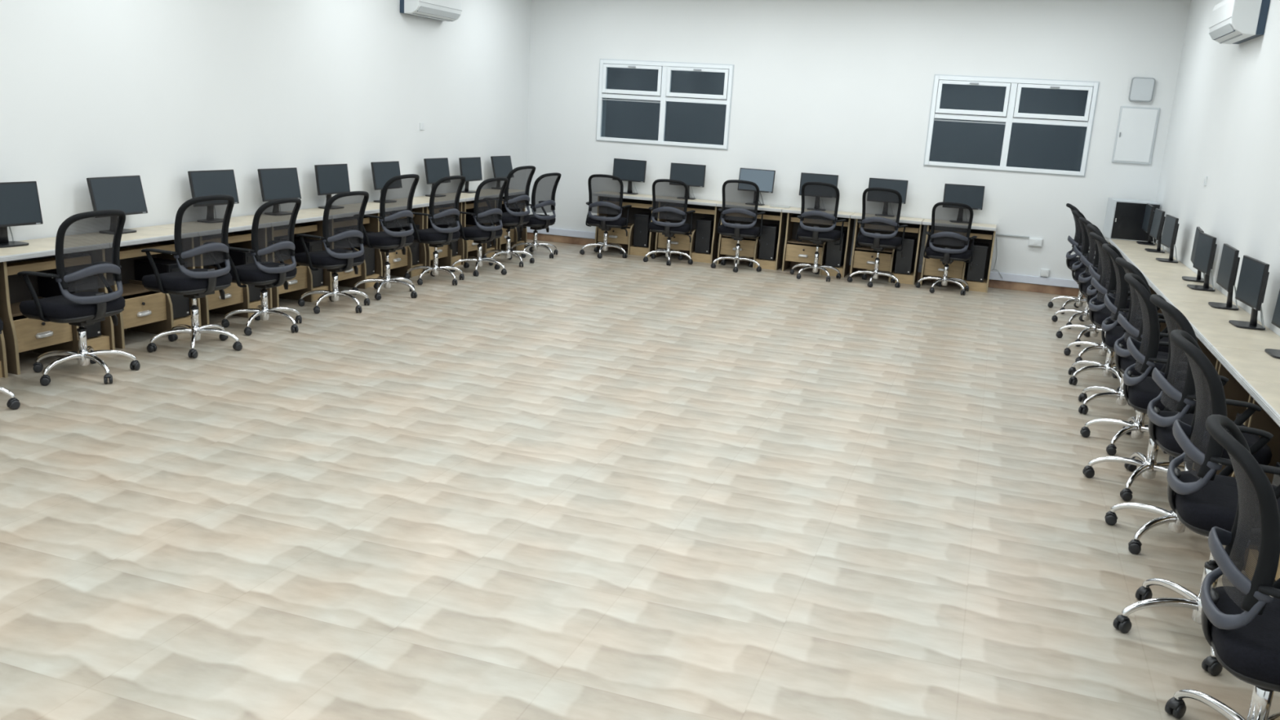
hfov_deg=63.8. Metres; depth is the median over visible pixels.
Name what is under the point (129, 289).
shelf
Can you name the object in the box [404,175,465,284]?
office chair
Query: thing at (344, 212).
office chair
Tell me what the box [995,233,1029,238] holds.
cable conduit
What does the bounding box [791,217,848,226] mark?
keyboard tray
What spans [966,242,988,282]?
computer tower
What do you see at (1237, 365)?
computer desk
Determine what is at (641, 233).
computer tower
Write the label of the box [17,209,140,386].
office chair
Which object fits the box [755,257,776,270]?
shelf
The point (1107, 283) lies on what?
office chair
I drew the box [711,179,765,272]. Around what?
office chair
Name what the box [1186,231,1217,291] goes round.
computer monitor
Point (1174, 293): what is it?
computer desk
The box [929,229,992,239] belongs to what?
keyboard tray
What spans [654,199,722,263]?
computer desk
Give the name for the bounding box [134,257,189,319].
computer tower
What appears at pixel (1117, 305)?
office chair
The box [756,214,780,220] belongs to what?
keyboard tray
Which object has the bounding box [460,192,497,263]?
computer desk
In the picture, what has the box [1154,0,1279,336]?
wall
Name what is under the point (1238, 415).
computer tower
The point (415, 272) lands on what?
shelf
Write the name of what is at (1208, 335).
computer desk
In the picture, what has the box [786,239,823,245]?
shelf
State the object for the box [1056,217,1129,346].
office chair
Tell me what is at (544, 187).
office chair
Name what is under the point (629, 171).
computer monitor
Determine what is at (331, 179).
computer monitor
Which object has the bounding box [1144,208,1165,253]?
computer monitor
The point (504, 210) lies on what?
computer tower
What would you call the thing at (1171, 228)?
computer monitor
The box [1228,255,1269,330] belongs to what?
computer monitor
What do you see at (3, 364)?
computer desk
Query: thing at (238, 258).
computer tower
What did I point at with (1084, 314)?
office chair
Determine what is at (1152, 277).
computer desk
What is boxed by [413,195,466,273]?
computer desk
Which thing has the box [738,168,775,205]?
computer monitor
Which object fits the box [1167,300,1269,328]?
computer desk
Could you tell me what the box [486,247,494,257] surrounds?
shelf
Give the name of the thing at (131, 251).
keyboard tray
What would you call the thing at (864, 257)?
computer desk
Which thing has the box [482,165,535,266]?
office chair
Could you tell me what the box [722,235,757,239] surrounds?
shelf
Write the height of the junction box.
0.256 m
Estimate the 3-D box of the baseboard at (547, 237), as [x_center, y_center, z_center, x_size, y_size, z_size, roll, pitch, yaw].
[2.064,-1.211,13.016,7.780,0.095,0.012,8,14,18]
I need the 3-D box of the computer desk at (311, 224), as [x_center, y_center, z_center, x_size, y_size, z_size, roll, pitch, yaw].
[-3.139,-0.882,9.015,0.462,0.750,0.822,8,14,18]
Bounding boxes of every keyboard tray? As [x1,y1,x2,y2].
[6,257,56,275]
[119,244,175,259]
[227,233,251,243]
[293,224,317,234]
[363,217,369,223]
[466,201,474,208]
[622,201,652,208]
[686,208,715,214]
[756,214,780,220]
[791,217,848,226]
[858,223,919,233]
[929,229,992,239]
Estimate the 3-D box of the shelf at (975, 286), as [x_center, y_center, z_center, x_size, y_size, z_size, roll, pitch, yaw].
[3.953,-0.891,12.143,0.261,0.105,0.350,8,14,18]
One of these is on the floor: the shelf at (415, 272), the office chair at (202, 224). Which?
the office chair at (202, 224)
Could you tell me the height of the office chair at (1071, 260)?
1.129 m
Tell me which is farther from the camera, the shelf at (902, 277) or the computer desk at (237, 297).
the shelf at (902, 277)
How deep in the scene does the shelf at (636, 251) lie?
13.26 m
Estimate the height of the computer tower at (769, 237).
0.420 m
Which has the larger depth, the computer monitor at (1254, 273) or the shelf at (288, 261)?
the shelf at (288, 261)
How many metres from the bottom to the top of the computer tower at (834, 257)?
0.420 m
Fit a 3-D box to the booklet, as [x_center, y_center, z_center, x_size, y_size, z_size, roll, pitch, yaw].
[1.743,-1.910,12.807,0.240,0.012,0.170,6,14,12]
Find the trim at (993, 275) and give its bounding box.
[526,226,1078,288]
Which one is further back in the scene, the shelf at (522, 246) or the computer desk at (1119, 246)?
the shelf at (522, 246)
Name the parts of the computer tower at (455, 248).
panel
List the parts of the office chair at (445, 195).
armrest, seat, frame, backrest, height lever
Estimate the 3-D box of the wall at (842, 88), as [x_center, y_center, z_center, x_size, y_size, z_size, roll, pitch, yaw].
[2.194,-2.836,12.723,7.780,3.400,0.200,8,14,18]
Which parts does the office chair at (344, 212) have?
armrest, seat, frame, backrest, height lever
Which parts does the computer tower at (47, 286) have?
panel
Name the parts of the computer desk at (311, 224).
panel, drawer, handle, panel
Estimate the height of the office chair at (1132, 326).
1.139 m
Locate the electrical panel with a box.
[1111,106,1159,164]
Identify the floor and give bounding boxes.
[0,239,1279,719]
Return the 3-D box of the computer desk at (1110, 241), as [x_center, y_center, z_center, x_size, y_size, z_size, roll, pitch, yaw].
[5.382,-0.960,11.412,0.462,0.750,0.822,8,14,18]
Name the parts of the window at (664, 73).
slider rail, vent sash, vent sash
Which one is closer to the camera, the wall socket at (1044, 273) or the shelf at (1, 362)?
the shelf at (1, 362)
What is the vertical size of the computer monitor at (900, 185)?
0.441 m
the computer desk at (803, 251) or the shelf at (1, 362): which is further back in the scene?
the computer desk at (803, 251)
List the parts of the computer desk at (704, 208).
panel, drawer, panel, panel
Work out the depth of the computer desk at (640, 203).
13.31 m
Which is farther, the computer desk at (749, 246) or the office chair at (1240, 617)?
the computer desk at (749, 246)
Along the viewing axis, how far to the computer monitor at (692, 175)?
13.12 m
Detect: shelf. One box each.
[0,360,2,377]
[10,302,22,316]
[86,334,110,351]
[121,283,151,296]
[173,315,191,334]
[249,299,268,316]
[275,259,297,264]
[312,285,328,301]
[366,273,379,288]
[412,263,422,276]
[452,255,461,266]
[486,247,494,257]
[516,240,524,250]
[629,245,648,256]
[691,251,711,262]
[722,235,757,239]
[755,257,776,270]
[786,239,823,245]
[821,264,843,276]
[854,245,893,252]
[890,270,914,284]
[962,276,986,292]
[1265,472,1274,484]
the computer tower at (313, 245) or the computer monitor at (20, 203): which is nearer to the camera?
the computer monitor at (20, 203)
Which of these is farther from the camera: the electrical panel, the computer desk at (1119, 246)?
the electrical panel
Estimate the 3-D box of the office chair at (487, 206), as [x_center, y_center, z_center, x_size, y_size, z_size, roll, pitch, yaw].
[-1.718,-1.473,11.161,0.610,1.045,0.602,11,16,29]
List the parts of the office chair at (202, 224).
armrest, seat, frame, backrest, height lever, armrest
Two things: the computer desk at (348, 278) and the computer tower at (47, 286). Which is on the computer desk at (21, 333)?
the computer tower at (47, 286)
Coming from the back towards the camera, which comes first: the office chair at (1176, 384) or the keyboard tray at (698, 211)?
the keyboard tray at (698, 211)
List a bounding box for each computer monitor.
[0,181,43,248]
[86,175,147,233]
[187,169,239,204]
[257,167,301,201]
[314,164,350,208]
[370,160,400,202]
[423,157,449,196]
[458,156,482,193]
[490,155,512,177]
[613,158,646,194]
[669,162,706,199]
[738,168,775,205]
[799,172,838,195]
[868,177,908,204]
[942,183,984,209]
[1136,203,1155,245]
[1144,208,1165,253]
[1155,214,1179,262]
[1182,226,1204,282]
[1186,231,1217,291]
[1208,243,1239,310]
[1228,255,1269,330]
[1264,289,1279,359]
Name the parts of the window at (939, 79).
slider rail, vent sash, vent sash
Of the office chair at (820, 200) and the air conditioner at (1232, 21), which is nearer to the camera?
the air conditioner at (1232, 21)
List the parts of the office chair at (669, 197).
armrest, seat, backrest, frame, armrest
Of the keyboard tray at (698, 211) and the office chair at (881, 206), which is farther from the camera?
the keyboard tray at (698, 211)
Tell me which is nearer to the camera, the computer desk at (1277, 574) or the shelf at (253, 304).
the computer desk at (1277, 574)
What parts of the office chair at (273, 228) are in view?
armrest, seat, frame, backrest, height lever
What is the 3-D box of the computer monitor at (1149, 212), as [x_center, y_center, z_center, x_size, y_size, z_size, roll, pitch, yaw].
[5.400,-1.437,10.915,0.170,0.411,0.455,8,14,18]
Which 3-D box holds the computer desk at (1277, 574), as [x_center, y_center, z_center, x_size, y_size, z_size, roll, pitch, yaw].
[2.662,0.740,3.778,0.462,0.750,0.822,8,14,18]
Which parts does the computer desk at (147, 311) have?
panel, panel, drawer, handle, panel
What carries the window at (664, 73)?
in the wall at (842, 88)
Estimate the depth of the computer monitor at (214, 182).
8.25 m
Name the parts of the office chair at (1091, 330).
frame, backrest, seat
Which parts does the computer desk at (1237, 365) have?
panel, panel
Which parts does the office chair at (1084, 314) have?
backrest, frame, seat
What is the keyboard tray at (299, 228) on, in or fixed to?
on the computer desk at (311, 224)
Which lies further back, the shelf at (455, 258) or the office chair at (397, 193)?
the shelf at (455, 258)
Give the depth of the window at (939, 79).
11.85 m
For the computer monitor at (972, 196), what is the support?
on the computer desk at (985, 233)
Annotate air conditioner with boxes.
[400,0,462,22]
[1208,0,1270,44]
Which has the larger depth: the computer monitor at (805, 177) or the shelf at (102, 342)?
the computer monitor at (805, 177)
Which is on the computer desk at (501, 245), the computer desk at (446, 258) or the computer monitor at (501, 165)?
the computer monitor at (501, 165)
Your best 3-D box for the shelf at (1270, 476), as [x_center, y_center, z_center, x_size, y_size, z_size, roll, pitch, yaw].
[2.981,0.571,4.643,0.285,0.015,0.445,8,14,18]
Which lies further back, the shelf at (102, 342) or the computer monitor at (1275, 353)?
the shelf at (102, 342)
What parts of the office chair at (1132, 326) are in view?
backrest, frame, seat, armrest, armrest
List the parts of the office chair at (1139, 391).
backrest, frame, armrest, seat, armrest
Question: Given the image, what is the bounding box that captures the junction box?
[1128,77,1155,102]
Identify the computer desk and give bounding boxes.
[0,236,115,374]
[0,330,8,377]
[107,226,201,348]
[151,218,272,325]
[230,212,332,307]
[298,207,382,288]
[365,201,427,277]
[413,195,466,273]
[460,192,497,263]
[471,190,527,255]
[594,193,657,257]
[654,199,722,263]
[715,202,787,270]
[782,207,855,277]
[849,213,924,284]
[920,218,996,293]
[1104,236,1157,245]
[1111,241,1169,258]
[1120,249,1183,264]
[1128,259,1196,275]
[1139,270,1217,294]
[1151,284,1240,332]
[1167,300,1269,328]
[1187,320,1279,372]
[1209,346,1279,476]
[1231,379,1279,484]
[1273,555,1279,582]
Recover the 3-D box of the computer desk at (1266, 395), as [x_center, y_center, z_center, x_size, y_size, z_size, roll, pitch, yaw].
[2.934,0.570,4.542,0.462,0.750,0.822,8,14,18]
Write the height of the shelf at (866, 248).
0.015 m
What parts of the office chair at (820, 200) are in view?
armrest, seat, backrest, frame, armrest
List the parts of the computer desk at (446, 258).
panel, drawer, panel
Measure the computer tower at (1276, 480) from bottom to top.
0.420 m
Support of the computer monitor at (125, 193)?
on the computer desk at (147, 311)
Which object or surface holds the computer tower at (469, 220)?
on the computer desk at (470, 247)
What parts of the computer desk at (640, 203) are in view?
panel, handle, drawer, panel, panel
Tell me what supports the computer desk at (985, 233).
on the floor
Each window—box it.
[595,58,734,150]
[923,74,1099,177]
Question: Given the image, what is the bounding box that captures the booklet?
[769,204,790,208]
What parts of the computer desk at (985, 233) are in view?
panel, drawer, panel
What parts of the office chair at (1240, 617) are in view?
backrest, frame, seat, armrest, armrest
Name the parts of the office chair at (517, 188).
seat, frame, backrest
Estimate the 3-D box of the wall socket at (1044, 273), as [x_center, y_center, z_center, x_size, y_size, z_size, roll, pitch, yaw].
[4.751,-1.024,12.080,0.090,0.085,0.049,8,14,18]
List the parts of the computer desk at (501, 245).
panel, drawer, panel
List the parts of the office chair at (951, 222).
armrest, seat, backrest, frame, armrest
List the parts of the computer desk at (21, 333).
panel, panel, drawer, handle, panel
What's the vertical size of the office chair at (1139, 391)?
1.139 m
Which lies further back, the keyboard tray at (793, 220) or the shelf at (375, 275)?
the keyboard tray at (793, 220)
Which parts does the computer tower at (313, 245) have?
panel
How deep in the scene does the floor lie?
4.72 m
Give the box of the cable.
[991,237,1002,278]
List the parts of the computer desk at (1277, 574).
drawer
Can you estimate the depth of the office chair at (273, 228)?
7.82 m
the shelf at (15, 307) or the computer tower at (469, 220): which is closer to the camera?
the shelf at (15, 307)
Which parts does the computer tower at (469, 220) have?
panel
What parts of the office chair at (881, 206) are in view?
armrest, seat, backrest, frame, armrest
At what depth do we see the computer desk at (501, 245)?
12.93 m
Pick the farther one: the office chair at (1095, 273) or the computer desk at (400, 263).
the computer desk at (400, 263)
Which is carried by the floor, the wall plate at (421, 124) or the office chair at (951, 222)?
the office chair at (951, 222)
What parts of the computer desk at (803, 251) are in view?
panel, handle, drawer, panel, panel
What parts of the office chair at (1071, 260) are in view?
frame, backrest, seat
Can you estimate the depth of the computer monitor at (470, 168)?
12.23 m
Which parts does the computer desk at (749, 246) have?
panel, drawer, panel, panel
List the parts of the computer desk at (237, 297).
panel, panel, handle, drawer, panel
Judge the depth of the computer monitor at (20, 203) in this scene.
6.60 m
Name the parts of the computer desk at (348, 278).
drawer, panel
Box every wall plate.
[419,122,424,129]
[1203,176,1207,186]
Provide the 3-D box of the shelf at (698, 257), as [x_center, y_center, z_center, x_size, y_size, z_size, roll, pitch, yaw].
[0.831,-1.324,13.159,0.261,0.105,0.350,8,14,18]
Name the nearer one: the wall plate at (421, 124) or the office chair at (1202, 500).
the office chair at (1202, 500)
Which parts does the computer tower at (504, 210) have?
panel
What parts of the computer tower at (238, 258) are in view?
panel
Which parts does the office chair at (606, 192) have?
armrest, backrest, frame, seat, armrest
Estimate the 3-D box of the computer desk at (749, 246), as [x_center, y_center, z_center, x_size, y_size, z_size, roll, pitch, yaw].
[1.389,-1.567,12.927,0.822,0.750,0.462,8,14,18]
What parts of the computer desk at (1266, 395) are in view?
panel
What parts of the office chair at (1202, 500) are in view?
backrest, frame, seat, armrest, armrest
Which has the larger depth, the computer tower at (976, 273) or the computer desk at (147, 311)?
the computer tower at (976, 273)
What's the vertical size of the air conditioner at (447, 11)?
0.310 m
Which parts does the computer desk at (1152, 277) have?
panel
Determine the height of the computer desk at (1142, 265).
0.750 m
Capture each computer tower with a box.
[37,271,101,338]
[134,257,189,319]
[213,246,262,302]
[293,236,323,287]
[354,231,374,275]
[386,224,419,265]
[427,217,457,256]
[465,210,491,248]
[502,206,522,241]
[633,212,651,247]
[694,217,714,253]
[758,223,779,260]
[825,229,847,267]
[893,235,916,275]
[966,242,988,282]
[1235,413,1244,424]
[1271,462,1279,486]
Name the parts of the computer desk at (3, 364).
panel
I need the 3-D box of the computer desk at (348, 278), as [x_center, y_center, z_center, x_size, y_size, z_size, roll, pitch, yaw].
[-2.867,-1.052,9.778,0.462,0.750,0.822,8,14,18]
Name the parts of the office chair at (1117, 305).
frame, backrest, seat, armrest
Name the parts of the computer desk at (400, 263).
panel, handle, drawer, panel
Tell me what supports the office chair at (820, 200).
on the floor
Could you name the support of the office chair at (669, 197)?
on the floor
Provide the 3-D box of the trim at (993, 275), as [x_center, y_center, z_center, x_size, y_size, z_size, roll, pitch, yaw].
[2.067,-1.304,12.985,7.780,0.090,0.030,8,14,18]
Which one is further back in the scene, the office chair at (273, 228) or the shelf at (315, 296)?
the shelf at (315, 296)
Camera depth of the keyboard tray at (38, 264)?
6.64 m
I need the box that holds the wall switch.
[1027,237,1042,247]
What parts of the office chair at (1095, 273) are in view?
frame, backrest, seat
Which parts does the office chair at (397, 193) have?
armrest, seat, frame, backrest, height lever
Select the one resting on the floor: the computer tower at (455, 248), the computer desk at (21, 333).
the computer desk at (21, 333)
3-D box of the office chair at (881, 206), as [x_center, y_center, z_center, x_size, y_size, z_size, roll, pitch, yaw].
[2.780,-1.439,11.933,0.628,1.131,0.611,9,15,22]
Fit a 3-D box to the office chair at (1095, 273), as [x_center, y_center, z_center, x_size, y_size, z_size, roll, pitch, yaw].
[3.913,-0.532,8.496,0.609,1.129,0.602,8,15,20]
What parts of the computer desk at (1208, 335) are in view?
panel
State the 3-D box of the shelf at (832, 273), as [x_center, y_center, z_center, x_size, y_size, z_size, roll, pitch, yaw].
[2.392,-1.108,12.651,0.261,0.105,0.350,8,14,18]
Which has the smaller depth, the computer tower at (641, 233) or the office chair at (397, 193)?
the office chair at (397, 193)
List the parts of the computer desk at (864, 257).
panel, handle, drawer, panel, panel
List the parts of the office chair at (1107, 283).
backrest, frame, armrest, seat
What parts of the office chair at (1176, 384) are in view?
frame, backrest, armrest, seat, armrest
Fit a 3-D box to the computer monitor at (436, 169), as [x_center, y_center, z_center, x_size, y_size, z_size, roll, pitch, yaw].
[-2.290,-2.050,11.536,0.170,0.420,0.455,9,15,21]
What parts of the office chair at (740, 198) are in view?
armrest, seat, backrest, frame, armrest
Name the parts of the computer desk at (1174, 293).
panel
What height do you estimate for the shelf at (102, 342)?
0.105 m
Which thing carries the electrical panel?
attached to the wall at (842, 88)
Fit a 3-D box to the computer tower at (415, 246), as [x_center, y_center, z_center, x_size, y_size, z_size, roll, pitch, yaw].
[-2.501,-1.215,10.788,0.324,0.420,0.190,8,14,18]
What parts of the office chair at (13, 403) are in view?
seat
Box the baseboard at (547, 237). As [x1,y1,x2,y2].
[526,232,1084,297]
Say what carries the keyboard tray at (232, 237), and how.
on the computer desk at (237, 297)
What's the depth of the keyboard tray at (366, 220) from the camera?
10.00 m
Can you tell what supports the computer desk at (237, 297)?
on the floor
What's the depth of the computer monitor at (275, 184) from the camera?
8.98 m
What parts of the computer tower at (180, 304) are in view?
panel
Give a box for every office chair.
[0,318,20,409]
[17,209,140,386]
[141,194,242,358]
[221,197,302,335]
[294,191,369,313]
[352,173,419,300]
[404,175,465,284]
[449,177,508,276]
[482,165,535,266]
[510,173,561,257]
[579,173,631,258]
[643,178,695,265]
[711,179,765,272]
[790,182,846,281]
[847,187,907,287]
[915,201,977,295]
[1048,203,1088,313]
[1051,209,1095,328]
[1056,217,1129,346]
[1063,223,1130,362]
[1068,231,1160,391]
[1078,243,1168,422]
[1080,257,1197,462]
[1082,273,1195,501]
[1104,293,1271,554]
[1112,329,1279,675]
[1164,414,1279,719]
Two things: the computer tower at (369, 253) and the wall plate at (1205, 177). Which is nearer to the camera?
the wall plate at (1205, 177)
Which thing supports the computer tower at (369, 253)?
on the computer desk at (348, 278)
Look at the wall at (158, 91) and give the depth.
8.68 m
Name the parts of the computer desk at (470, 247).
panel, drawer, panel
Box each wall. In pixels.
[0,0,531,240]
[525,0,1191,288]
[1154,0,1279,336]
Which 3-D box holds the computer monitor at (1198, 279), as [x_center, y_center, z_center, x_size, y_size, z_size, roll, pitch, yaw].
[4.488,-0.846,8.268,0.170,0.411,0.455,9,15,23]
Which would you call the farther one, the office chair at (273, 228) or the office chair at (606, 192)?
the office chair at (606, 192)
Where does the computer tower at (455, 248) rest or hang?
on the computer desk at (446, 258)
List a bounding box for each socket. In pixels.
[1040,268,1048,276]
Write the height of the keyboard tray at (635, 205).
0.055 m
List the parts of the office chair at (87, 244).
armrest, seat, frame, backrest, armrest, height lever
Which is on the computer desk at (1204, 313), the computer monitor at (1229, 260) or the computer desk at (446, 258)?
the computer monitor at (1229, 260)
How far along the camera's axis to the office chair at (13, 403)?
5.74 m
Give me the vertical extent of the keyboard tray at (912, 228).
0.055 m
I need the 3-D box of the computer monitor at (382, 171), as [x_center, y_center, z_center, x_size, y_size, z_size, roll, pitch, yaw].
[-2.625,-1.835,10.596,0.170,0.410,0.455,9,15,21]
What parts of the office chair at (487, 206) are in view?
armrest, seat, frame, backrest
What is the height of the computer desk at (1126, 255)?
0.750 m
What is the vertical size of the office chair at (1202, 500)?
1.154 m
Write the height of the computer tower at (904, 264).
0.420 m
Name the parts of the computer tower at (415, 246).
panel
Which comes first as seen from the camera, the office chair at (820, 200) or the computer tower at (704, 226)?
the office chair at (820, 200)
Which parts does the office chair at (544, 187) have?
seat, backrest, frame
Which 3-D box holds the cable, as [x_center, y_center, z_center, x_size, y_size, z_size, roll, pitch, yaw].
[4.267,-1.210,12.210,0.140,0.473,0.020,10,15,26]
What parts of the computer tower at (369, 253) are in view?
panel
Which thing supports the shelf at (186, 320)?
attached to the computer desk at (147, 311)
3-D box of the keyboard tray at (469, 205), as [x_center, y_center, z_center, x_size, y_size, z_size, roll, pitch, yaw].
[-2.043,-1.815,12.043,0.225,0.055,0.700,8,14,18]

